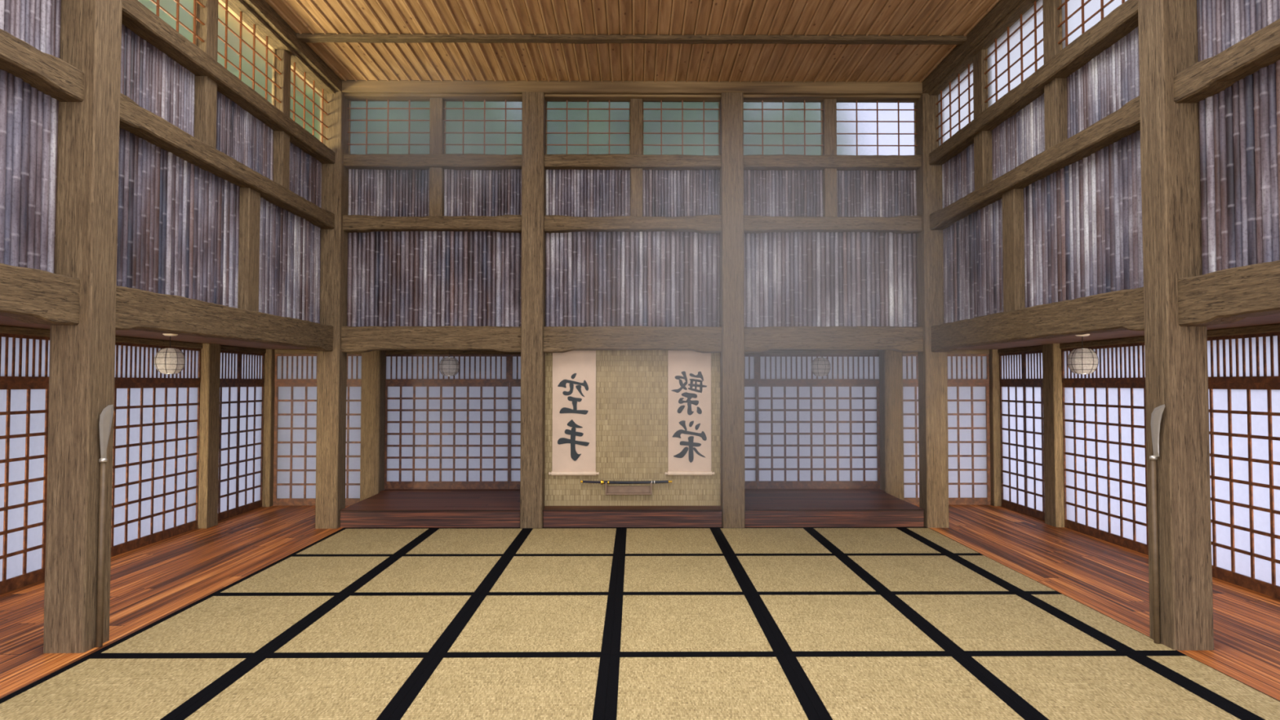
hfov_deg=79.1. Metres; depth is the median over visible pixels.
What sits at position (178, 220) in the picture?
panel
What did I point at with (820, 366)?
paper lantern
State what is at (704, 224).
timber beam
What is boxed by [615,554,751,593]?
mat
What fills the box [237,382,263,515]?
door
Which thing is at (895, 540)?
mat
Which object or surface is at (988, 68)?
window
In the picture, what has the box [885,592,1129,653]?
mat
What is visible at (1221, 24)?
panel
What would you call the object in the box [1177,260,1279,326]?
timber beam
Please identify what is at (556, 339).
timber beam
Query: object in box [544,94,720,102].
lintel beam
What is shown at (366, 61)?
ceiling
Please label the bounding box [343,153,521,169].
timber beam
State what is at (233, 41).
window
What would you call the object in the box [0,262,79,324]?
timber beam
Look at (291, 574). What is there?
mat
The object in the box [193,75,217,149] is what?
post
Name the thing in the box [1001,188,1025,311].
post
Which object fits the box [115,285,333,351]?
timber beam
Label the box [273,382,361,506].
door
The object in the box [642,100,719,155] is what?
window
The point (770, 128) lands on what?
window
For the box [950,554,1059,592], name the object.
mat
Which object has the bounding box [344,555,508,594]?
mat
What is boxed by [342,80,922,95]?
beam
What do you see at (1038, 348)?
wall plate
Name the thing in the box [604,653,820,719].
mat
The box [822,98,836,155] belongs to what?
post
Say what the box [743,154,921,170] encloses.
timber beam
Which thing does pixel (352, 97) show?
lintel beam
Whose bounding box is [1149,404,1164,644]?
pole weapon
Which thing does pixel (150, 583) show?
floor
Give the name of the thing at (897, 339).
timber beam
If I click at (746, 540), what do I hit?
mat
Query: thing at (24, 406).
door
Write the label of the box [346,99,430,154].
window
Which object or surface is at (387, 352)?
wall plate
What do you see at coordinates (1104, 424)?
door
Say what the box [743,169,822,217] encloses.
panel
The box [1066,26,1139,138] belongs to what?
panel
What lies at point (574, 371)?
scroll
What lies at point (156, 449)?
door
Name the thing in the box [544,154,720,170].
timber beam
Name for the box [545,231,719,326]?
panel
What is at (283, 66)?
post
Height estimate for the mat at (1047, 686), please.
0.038 m
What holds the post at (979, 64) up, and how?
on the timber beam at (1123, 19)
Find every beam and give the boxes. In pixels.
[0,28,84,102]
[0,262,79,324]
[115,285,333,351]
[119,93,334,229]
[121,0,335,164]
[221,0,336,93]
[242,0,342,91]
[296,33,966,44]
[341,325,520,352]
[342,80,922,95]
[342,214,521,232]
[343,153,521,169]
[344,93,522,101]
[543,214,721,233]
[543,325,721,352]
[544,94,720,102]
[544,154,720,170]
[743,94,920,102]
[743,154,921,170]
[743,215,921,233]
[744,325,923,352]
[922,0,1022,93]
[928,0,1042,95]
[928,0,1138,164]
[929,95,1140,230]
[930,286,1144,351]
[1173,18,1279,102]
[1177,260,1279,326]
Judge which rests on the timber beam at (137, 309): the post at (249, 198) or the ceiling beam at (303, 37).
the post at (249, 198)
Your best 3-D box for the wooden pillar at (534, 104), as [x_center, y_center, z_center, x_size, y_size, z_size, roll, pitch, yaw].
[-1.347,-0.639,9.801,0.277,5.452,0.277,0,-2,0]
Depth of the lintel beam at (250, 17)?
8.23 m
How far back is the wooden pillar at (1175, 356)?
5.31 m
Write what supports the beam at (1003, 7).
attached to the ceiling at (366, 61)
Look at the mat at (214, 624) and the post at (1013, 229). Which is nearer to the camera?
the mat at (214, 624)
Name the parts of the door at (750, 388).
board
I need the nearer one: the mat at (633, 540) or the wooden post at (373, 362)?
the mat at (633, 540)
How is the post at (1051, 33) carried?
on the timber beam at (1123, 19)
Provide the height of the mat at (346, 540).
0.038 m
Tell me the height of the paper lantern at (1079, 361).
0.403 m
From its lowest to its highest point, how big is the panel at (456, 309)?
1.260 m
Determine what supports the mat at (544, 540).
on the floor
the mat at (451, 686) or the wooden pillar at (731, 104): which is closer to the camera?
the mat at (451, 686)
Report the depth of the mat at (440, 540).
8.82 m
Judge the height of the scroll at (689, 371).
1.601 m
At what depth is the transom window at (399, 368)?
11.58 m
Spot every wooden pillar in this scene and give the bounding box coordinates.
[43,0,122,653]
[315,91,349,528]
[520,92,546,528]
[719,92,745,528]
[915,93,949,528]
[1137,0,1213,650]
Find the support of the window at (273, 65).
in the wall
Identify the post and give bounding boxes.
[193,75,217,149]
[196,0,218,61]
[197,343,220,528]
[237,186,260,311]
[262,349,275,506]
[272,130,289,189]
[275,49,290,116]
[360,350,385,501]
[428,167,444,216]
[429,97,444,154]
[630,98,642,154]
[630,168,642,216]
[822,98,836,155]
[822,168,837,217]
[879,350,904,500]
[973,48,992,118]
[973,130,992,190]
[988,349,1001,506]
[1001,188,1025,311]
[1041,343,1064,527]
[1042,0,1065,63]
[1044,77,1067,150]
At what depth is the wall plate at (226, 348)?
10.63 m
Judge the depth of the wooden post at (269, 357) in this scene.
11.28 m
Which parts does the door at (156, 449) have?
board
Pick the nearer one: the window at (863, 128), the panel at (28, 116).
the panel at (28, 116)
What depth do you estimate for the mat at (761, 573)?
7.28 m
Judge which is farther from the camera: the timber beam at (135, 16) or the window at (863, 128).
the window at (863, 128)
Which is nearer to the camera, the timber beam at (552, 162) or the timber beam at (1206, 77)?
the timber beam at (1206, 77)
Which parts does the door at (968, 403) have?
board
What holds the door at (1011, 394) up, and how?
on the floor
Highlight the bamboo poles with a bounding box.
[351,168,917,327]
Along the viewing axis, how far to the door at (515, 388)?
11.57 m
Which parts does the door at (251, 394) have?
board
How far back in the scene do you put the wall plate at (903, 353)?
11.46 m
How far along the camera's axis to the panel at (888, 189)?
9.98 m
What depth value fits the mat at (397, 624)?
5.72 m
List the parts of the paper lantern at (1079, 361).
lamp shade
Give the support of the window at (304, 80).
in the wall
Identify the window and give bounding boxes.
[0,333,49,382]
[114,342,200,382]
[137,0,204,45]
[178,0,319,139]
[217,0,281,106]
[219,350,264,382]
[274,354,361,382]
[290,62,328,142]
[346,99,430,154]
[385,354,520,382]
[443,99,522,154]
[545,99,630,154]
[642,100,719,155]
[743,100,823,155]
[744,354,879,382]
[836,100,917,155]
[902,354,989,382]
[935,64,973,144]
[983,0,1043,108]
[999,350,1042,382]
[1057,0,1124,50]
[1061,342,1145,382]
[1207,332,1279,382]
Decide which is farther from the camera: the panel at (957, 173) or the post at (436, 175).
the post at (436, 175)
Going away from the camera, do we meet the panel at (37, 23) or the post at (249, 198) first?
the panel at (37, 23)
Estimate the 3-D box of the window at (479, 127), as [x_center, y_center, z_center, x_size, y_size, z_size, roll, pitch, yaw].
[-2.000,-2.969,9.962,1.029,0.760,0.085,0,-2,0]
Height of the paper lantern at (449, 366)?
0.397 m
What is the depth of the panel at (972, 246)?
8.79 m
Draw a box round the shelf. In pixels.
[604,492,652,494]
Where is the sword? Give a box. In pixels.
[580,480,671,484]
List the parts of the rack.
arm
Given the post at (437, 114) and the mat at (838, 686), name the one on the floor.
the mat at (838, 686)
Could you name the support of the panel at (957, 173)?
attached to the wall
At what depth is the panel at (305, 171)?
9.20 m
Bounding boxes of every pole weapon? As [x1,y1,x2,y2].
[96,404,113,647]
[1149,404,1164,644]
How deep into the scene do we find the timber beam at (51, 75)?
4.93 m
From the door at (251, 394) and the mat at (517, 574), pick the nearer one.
the mat at (517, 574)
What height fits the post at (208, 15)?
0.745 m
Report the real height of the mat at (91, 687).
0.038 m
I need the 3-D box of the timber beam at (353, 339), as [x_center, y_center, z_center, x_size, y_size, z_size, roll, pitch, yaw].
[-2.612,-0.260,9.819,2.254,0.331,0.200,0,-2,0]
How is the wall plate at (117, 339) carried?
attached to the ceiling at (1272, 318)
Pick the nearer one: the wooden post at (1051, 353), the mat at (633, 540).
the mat at (633, 540)
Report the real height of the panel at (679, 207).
0.655 m
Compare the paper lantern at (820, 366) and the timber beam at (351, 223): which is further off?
the paper lantern at (820, 366)
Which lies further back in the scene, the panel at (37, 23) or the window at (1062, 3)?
the window at (1062, 3)
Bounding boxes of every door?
[0,382,48,594]
[111,382,199,557]
[217,382,239,521]
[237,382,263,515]
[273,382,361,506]
[384,382,510,488]
[509,382,520,488]
[744,382,757,488]
[756,382,879,488]
[902,382,991,505]
[1000,382,1025,514]
[1023,382,1044,520]
[1062,382,1148,555]
[1208,382,1279,599]
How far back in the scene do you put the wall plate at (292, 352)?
11.39 m
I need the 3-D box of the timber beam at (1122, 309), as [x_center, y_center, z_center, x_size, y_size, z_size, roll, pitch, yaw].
[3.751,-0.325,7.617,0.200,0.336,4.145,0,-2,0]
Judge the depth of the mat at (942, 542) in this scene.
8.82 m
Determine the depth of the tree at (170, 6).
11.94 m
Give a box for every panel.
[0,0,61,57]
[0,69,58,273]
[115,128,239,307]
[120,23,195,136]
[216,90,273,180]
[258,197,320,323]
[288,142,321,207]
[346,231,521,326]
[348,168,429,216]
[444,168,521,216]
[544,349,720,506]
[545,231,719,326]
[546,169,630,217]
[642,169,719,217]
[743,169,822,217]
[743,231,917,327]
[836,169,916,217]
[942,142,974,208]
[942,199,1003,323]
[991,93,1044,180]
[1023,130,1143,307]
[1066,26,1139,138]
[1196,0,1279,61]
[1199,59,1279,275]
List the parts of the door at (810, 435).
board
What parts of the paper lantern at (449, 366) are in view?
lamp shade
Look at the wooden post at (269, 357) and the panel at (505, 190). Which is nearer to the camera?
the panel at (505, 190)
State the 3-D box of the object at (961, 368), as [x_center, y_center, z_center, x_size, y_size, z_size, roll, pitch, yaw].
[4.511,0.126,11.499,1.316,0.422,0.060,0,-2,0]
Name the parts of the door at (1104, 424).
board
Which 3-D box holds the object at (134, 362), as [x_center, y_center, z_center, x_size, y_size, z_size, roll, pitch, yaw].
[-5.476,0.042,8.626,0.060,0.422,2.025,0,-2,0]
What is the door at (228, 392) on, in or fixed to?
on the floor
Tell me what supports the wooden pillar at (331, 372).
on the floor
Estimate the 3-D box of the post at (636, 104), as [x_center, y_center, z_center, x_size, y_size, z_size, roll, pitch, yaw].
[-0.045,-2.967,9.944,0.156,0.745,0.125,0,-2,0]
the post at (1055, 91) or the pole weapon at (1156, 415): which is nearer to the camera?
the pole weapon at (1156, 415)
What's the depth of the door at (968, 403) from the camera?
11.46 m
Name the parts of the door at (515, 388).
board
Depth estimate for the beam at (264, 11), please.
8.37 m
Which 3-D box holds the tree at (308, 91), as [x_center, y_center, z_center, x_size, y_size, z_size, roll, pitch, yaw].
[-9.049,-3.434,20.863,4.429,12.498,4.302,0,-2,0]
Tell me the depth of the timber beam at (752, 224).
9.80 m
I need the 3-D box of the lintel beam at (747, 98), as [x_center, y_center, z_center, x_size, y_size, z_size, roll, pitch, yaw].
[2.433,-3.373,9.941,2.263,0.080,0.190,0,-2,0]
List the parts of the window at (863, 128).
frame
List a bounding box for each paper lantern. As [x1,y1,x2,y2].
[154,333,185,373]
[439,350,459,376]
[810,349,831,376]
[1066,333,1098,373]
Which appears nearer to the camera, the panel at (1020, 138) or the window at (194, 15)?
the window at (194, 15)
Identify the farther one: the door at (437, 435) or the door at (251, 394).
the door at (437, 435)
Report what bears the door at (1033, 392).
on the floor
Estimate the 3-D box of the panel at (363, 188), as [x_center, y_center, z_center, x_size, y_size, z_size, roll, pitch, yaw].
[-3.209,-2.127,9.933,1.060,0.655,0.022,0,-2,0]
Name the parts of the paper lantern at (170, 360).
lamp shade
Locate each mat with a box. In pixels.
[0,655,259,719]
[88,594,343,655]
[172,654,435,719]
[211,555,397,594]
[260,593,479,655]
[289,527,435,555]
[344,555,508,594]
[388,654,609,719]
[398,527,528,555]
[435,593,615,656]
[480,555,618,593]
[508,527,621,555]
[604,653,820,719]
[610,593,783,654]
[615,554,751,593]
[619,527,728,555]
[714,527,839,554]
[729,554,884,593]
[751,592,957,653]
[784,653,1036,719]
[807,526,948,554]
[840,554,1019,592]
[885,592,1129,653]
[899,526,981,554]
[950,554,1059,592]
[959,653,1253,719]
[1020,592,1182,653]
[1131,653,1279,719]
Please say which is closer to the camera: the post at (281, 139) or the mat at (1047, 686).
the mat at (1047, 686)
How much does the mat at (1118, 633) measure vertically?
0.038 m
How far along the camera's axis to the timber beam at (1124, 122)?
6.96 m
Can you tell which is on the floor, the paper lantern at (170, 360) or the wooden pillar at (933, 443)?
the wooden pillar at (933, 443)
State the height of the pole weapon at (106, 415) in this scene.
1.643 m
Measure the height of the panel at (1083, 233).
1.260 m
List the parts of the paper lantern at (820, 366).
lamp shade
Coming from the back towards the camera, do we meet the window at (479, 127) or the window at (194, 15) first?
the window at (479, 127)
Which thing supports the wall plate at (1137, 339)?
attached to the ceiling at (1272, 318)
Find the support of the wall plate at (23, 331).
attached to the ceiling at (1272, 318)
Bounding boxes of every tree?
[137,0,193,42]
[290,84,320,140]
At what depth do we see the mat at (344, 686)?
4.55 m
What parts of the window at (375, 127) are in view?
frame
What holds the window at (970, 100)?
in the wall
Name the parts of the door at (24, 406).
board, frame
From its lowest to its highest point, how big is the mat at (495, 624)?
0.038 m
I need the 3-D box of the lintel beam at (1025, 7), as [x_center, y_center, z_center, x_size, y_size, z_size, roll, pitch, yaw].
[3.746,-3.438,7.708,0.190,0.080,4.145,0,-2,0]
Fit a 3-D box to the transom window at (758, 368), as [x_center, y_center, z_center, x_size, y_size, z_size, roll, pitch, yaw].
[2.312,0.130,11.633,2.610,0.422,0.060,0,-2,0]
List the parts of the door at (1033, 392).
board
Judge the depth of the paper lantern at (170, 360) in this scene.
7.68 m
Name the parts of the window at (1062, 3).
frame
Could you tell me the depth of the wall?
8.24 m
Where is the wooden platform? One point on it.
(389, 508)
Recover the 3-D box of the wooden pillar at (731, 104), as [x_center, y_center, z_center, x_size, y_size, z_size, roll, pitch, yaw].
[1.165,-0.639,9.818,0.276,5.452,0.277,0,-2,0]
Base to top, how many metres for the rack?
0.156 m
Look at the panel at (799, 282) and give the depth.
9.94 m
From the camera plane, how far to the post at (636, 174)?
9.86 m
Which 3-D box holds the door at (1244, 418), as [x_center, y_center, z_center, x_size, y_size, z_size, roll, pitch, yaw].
[5.328,1.094,6.641,0.040,1.802,2.025,0,-2,0]
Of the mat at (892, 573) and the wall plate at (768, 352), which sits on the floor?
the mat at (892, 573)
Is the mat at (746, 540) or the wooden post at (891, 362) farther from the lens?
the wooden post at (891, 362)
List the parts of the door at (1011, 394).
board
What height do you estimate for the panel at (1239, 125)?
1.260 m
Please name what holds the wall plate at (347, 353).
attached to the timber beam at (353, 339)
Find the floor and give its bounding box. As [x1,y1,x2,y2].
[0,505,1279,701]
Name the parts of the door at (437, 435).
board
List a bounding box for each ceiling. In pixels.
[0,313,1279,350]
[218,0,1042,95]
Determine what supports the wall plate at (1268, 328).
attached to the ceiling at (1272, 318)
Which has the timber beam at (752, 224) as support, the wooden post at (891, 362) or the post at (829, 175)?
the post at (829, 175)
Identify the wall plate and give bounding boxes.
[0,324,50,337]
[115,335,202,348]
[220,345,266,353]
[274,349,317,354]
[346,352,361,354]
[385,350,520,354]
[744,350,879,355]
[902,352,917,354]
[946,349,989,354]
[997,345,1042,354]
[1059,336,1144,349]
[1206,323,1279,337]
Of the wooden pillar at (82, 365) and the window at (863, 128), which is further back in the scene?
the window at (863, 128)
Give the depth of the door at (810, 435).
11.60 m
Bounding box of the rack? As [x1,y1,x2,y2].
[604,482,652,494]
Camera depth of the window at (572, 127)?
10.00 m
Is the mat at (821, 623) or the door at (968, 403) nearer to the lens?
the mat at (821, 623)
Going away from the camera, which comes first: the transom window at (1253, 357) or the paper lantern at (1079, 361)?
the transom window at (1253, 357)
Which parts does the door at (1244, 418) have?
frame, board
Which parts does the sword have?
handle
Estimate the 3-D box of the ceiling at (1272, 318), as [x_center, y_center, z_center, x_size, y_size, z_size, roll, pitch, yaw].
[-0.039,-0.379,5.513,11.500,0.100,13.000,0,-2,0]
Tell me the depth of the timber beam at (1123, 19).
6.97 m
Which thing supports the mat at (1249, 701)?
on the floor
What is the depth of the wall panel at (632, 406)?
9.97 m
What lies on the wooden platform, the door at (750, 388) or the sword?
the door at (750, 388)
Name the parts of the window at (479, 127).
frame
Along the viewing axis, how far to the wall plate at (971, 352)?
11.46 m
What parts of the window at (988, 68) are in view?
frame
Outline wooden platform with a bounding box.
[339,488,924,527]
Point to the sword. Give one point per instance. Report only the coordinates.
(601, 482)
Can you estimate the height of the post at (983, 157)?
0.640 m
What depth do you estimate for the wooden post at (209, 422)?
9.65 m
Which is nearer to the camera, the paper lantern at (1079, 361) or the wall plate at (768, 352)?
the paper lantern at (1079, 361)
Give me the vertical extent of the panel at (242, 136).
0.655 m
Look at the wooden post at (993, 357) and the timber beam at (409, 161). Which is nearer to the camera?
the timber beam at (409, 161)
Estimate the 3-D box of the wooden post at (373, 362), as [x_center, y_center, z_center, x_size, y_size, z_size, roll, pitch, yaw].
[-3.929,0.990,11.408,0.277,2.290,0.263,0,-2,0]
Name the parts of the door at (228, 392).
board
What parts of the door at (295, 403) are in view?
board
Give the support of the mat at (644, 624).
on the floor
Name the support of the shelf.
attached to the rack
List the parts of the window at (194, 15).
frame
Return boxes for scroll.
[548,350,599,475]
[664,350,715,475]
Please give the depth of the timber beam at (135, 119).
6.90 m
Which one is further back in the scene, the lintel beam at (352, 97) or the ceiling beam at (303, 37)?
the lintel beam at (352, 97)
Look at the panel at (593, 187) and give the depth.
9.95 m
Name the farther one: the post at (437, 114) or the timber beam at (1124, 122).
the post at (437, 114)
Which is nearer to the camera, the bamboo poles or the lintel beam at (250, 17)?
the lintel beam at (250, 17)
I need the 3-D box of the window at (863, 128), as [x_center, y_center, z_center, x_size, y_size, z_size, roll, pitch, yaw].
[3.038,-2.968,9.998,1.052,0.760,0.085,0,-2,0]
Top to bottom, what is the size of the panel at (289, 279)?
1.260 m
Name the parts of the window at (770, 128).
frame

